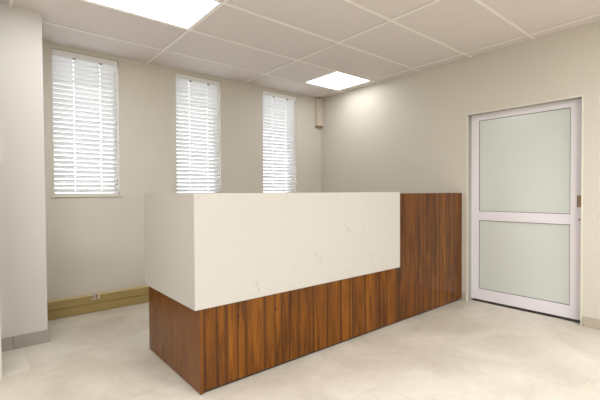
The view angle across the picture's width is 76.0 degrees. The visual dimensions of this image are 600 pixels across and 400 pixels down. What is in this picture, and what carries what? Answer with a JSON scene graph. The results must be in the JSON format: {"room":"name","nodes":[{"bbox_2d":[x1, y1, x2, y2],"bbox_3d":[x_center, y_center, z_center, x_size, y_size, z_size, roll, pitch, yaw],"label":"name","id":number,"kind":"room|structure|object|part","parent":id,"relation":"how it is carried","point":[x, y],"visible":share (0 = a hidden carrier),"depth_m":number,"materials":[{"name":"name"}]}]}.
{"room":"lobby","nodes":[
{"label":"lobby","id":0,"kind":"room"},
{"bbox_2d":[0,3,47,377],"bbox_3d":[-3.067,-0.208,2.264,2.603,2.723,1.193,-1,1,-40],"label":"wall","id":1,"kind":"structure","parent":0,"point":[23,268],"depth_m":2.95,"materials":[{"name":"paint"}]},
{"bbox_2d":[1,327,49,351],"bbox_3d":[-2.314,1.082,3.197,0.321,0.099,0.611,-1,1,-40],"label":"baseboard","id":2,"kind":"structure","parent":1,"relation":"attached to","point":[34,338],"depth_m":2.96,"materials":[{"name":"grey tile"}]},
{"bbox_2d":[42,41,321,300],"bbox_3d":[-2.054,-0.248,4.034,6.426,2.723,0.231,-1,1,-40],"label":"wall","id":3,"kind":"structure","parent":0,"point":[94,245],"depth_m":4.13,"materials":[{"name":"paint"}]},
{"bbox_2d":[52,64,122,196],"bbox_3d":[-2.166,-0.737,3.889,0.626,1.410,0.195,-1,1,-40],"label":"window","id":4,"kind":"structure","parent":3,"relation":"in","point":[73,64],"depth_m":3.92,"materials":[{"name":"white glass"}]},
{"bbox_2d":[52,49,118,194],"bbox_3d":[-2.135,-0.744,3.851,0.576,1.388,0.072,-1,1,-40],"label":"blind","id":5,"kind":"object","parent":4,"relation":"attached to","point":[86,68],"visible":0.99,"depth_m":3.84,"materials":[{"name":"white plastic"}]},
{"bbox_3d":[-2.223,-0.721,3.785,0.002,1.332,0.060,-1,1,-40],"label":"ladder cord","id":6,"kind":"part","parent":5,"relation":"part of","materials":[{"name":"white fabric"}]},
{"bbox_3d":[-2.140,-1.407,3.839,0.576,0.061,0.061,-1,1,-40],"label":"head rail","id":7,"kind":"part","parent":5,"relation":"part of","materials":[{"name":"white metal"}]},
{"bbox_3d":[-2.135,-0.059,3.868,0.570,0.019,0.052,-1,1,-40],"label":"rail","id":8,"kind":"part","parent":5,"relation":"part of","materials":[{"name":"white plastic"}]},
{"bbox_3d":[-2.042,-0.725,3.937,0.002,1.332,0.060,-1,1,-40],"label":"ladder cord","id":9,"kind":"part","parent":5,"relation":"part of","materials":[{"name":"white fabric"}]},
{"bbox_3d":[-1.921,-0.984,3.988,0.003,0.793,0.003,-1,1,-40],"label":"pull cord","id":10,"kind":"part","parent":5,"relation":"part of","materials":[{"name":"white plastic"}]},
{"bbox_3d":[-1.909,-0.848,4.000,0.003,1.066,0.003,-1,1,-40],"label":"pull cord","id":11,"kind":"part","parent":5,"relation":"part of","materials":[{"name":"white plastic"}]},
{"bbox_3d":[-2.147,-0.040,3.886,0.626,0.016,0.153,-1,1,-40],"label":"sill","id":12,"kind":"part","parent":4,"relation":"part of","materials":[{"name":"white paint"}]},
{"bbox_2d":[47,285,148,319],"bbox_3d":[-1.027,1.006,4.707,3.586,0.173,0.074,-1,1,-40],"label":"baseboard","id":13,"kind":"structure","parent":3,"relation":"attached to","point":[82,304],"depth_m":3.84,"materials":[{"name":"beige wood"}]},
{"bbox_2d":[176,95,215,192],"bbox_3d":[-1.251,-0.758,4.651,0.608,1.410,0.195,-1,1,-40],"label":"window","id":14,"kind":"structure","parent":3,"relation":"in","point":[187,95],"depth_m":4.72,"materials":[{"name":"white glass"}]},
{"bbox_2d":[176,73,219,193],"bbox_3d":[-1.221,-0.764,4.612,0.559,1.388,0.072,-1,1,-40],"label":"blind","id":15,"kind":"object","parent":14,"relation":"attached to","point":[191,86],"visible":0.94,"depth_m":4.61,"materials":[{"name":"white plastic"}]},
{"bbox_3d":[-1.226,-1.427,4.600,0.559,0.061,0.061,-1,1,-40],"label":"head rail","id":16,"kind":"part","parent":15,"relation":"part of","materials":[{"name":"white metal"}]},
{"bbox_2d":[263,103,290,190],"bbox_3d":[-0.325,-0.778,5.423,0.626,1.410,0.195,-1,1,-40],"label":"window","id":17,"kind":"structure","parent":3,"relation":"in","point":[285,103],"depth_m":5.51,"materials":[{"name":"white glass"}]},
{"bbox_2d":[263,91,295,192],"bbox_3d":[-0.295,-0.785,5.384,0.576,1.388,0.072,-1,1,-40],"label":"blind","id":18,"kind":"object","parent":17,"relation":"attached to","point":[274,104],"visible":0.94,"depth_m":5.39,"materials":[{"name":"white plastic"}]},
{"bbox_3d":[-0.299,-1.448,5.372,0.576,0.061,0.061,-1,1,-40],"label":"head rail","id":19,"kind":"part","parent":18,"relation":"part of","materials":[{"name":"white metal"}]},
{"bbox_3d":[-0.294,-0.100,5.401,0.570,0.019,0.052,-1,1,-40],"label":"rail","id":20,"kind":"part","parent":18,"relation":"part of","materials":[{"name":"white plastic"}]},
{"bbox_3d":[-0.081,-1.025,5.522,0.003,0.793,0.003,-1,1,-40],"label":"pull cord","id":21,"kind":"part","parent":18,"relation":"part of","materials":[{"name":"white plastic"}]},
{"bbox_2d":[315,98,322,127],"bbox_3d":[0.288,-1.312,5.785,0.119,0.427,0.054,-1,1,-40],"label":"cover","id":22,"kind":"object","parent":3,"relation":"attached to","point":[318,101],"visible":1,"depth_m":5.76,"materials":[{"name":"plastic"}]},
{"bbox_2d":[0,298,599,399],"bbox_3d":[0.199,1.211,1.410,6.478,0.126,7.346,-1,1,-40],"label":"floor","id":23,"kind":"structure","parent":0,"point":[460,349],"depth_m":2.62,"materials":[{"name":"beige tile"}]},
{"bbox_2d":[144,192,461,394],"bbox_3d":[0.298,0.519,3.516,3.073,1.176,0.884,-1,1,-40],"label":"reception desk","id":24,"kind":"object","parent":23,"relation":"on","point":[241,285],"depth_m":2.67,"materials":[{"name":"brown wood"}]},
{"bbox_3d":[-0.870,0.294,2.535,0.032,0.672,0.856,-1,1,-40],"label":"marble panel","id":25,"kind":"part","parent":24,"relation":"part of","materials":[{"name":"stone"}]},
{"bbox_3d":[-0.851,0.877,2.571,0.021,0.500,0.874,-1,1,-40],"label":"wood panel","id":26,"kind":"part","parent":24,"relation":"part of","materials":[{"name":"brown wood"}]},
{"bbox_3d":[0.143,0.282,2.815,1.946,0.672,0.010,-1,1,-40],"label":"marble panel","id":27,"kind":"part","parent":24,"relation":"part of","materials":[{"name":"stone"}]},
{"bbox_3d":[0.154,0.859,2.860,1.893,0.487,0.032,-1,1,-40],"label":"wood panel","id":28,"kind":"part","parent":24,"relation":"part of","materials":[{"name":"brown wood"}]},
{"bbox_3d":[0.313,1.097,3.546,3.032,0.018,0.856,-1,1,-40],"label":"kick plate","id":29,"kind":"part","parent":24,"relation":"part of","materials":[{"name":"brown wood"}]},
{"bbox_3d":[1.221,0.503,3.929,1.126,1.144,0.315,-1,1,-40],"label":"wood full height panel","id":30,"kind":"part","parent":24,"relation":"part of","materials":[{"name":"brown wood"}]},
{"bbox_2d":[0,0,599,98],"bbox_3d":[0.181,-1.577,1.357,6.478,0.246,7.346,-1,1,-40],"label":"ceiling","id":31,"kind":"structure","parent":0,"point":[463,25],"depth_m":3.44,"materials":[{"name":"tile"}]},
{"bbox_2d":[87,0,219,28],"bbox_3d":[-1.254,-1.490,2.700,1.234,0.052,0.580,-1,1,-40],"label":"ceiling light","id":32,"kind":"object","parent":31,"relation":"attached to","point":[182,13],"visible":1,"depth_m":2.95,"materials":[{"name":"white plastic"}]},
{"bbox_2d":[9,0,599,97],"bbox_3d":[0.195,-1.448,1.302,6.006,0.007,6.821,-1,1,-40],"label":"trim","id":33,"kind":"structure","parent":31,"relation":"attached to","point":[10,1],"depth_m":3.48,"materials":[{"name":"metal"}]},
{"bbox_2d":[306,71,367,89],"bbox_3d":[0.482,-1.544,4.925,0.598,0.052,0.567,-1,1,-40],"label":"ceiling light","id":34,"kind":"object","parent":31,"relation":"attached to","point":[334,80],"visible":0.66,"depth_m":4.92,"materials":[{"name":"white plastic"}]},
{"bbox_2d":[321,20,599,318],"bbox_3d":[2.658,-0.264,3.234,0.210,2.723,7.031,-1,1,-40],"label":"wall","id":35,"kind":"structure","parent":0,"point":[407,133],"depth_m":4.25,"materials":[{"name":"paint"}]},
{"bbox_2d":[466,95,583,325],"bbox_3d":[2.175,0.088,3.773,0.153,2.004,1.036,-1,1,-40],"label":"door","id":36,"kind":"structure","parent":35,"relation":"in","point":[524,163],"depth_m":3.75,"materials":[{"name":"white glass"}]},
{"bbox_3d":[2.194,0.586,3.814,0.008,0.734,0.827,-1,1,-40],"label":"frosted pane","id":37,"kind":"part","parent":36,"relation":"part of","materials":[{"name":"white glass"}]},
{"bbox_3d":[2.188,-0.358,3.796,0.008,0.962,0.827,-1,1,-40],"label":"frosted pane","id":38,"kind":"part","parent":36,"relation":"part of","materials":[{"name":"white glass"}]},
{"bbox_3d":[2.483,0.011,3.419,0.004,0.105,0.033,-1,1,-40],"label":"flush pull","id":39,"kind":"part","parent":36,"relation":"part of","materials":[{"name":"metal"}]},
{"bbox_2d":[462,292,599,329],"bbox_3d":[3.228,1.065,2.412,0.012,0.089,4.591,-1,1,-40],"label":"baseboard","id":40,"kind":"structure","parent":35,"relation":"attached to","point":[589,322],"depth_m":3.30,"materials":[{"name":"beige tile"}]}
]}

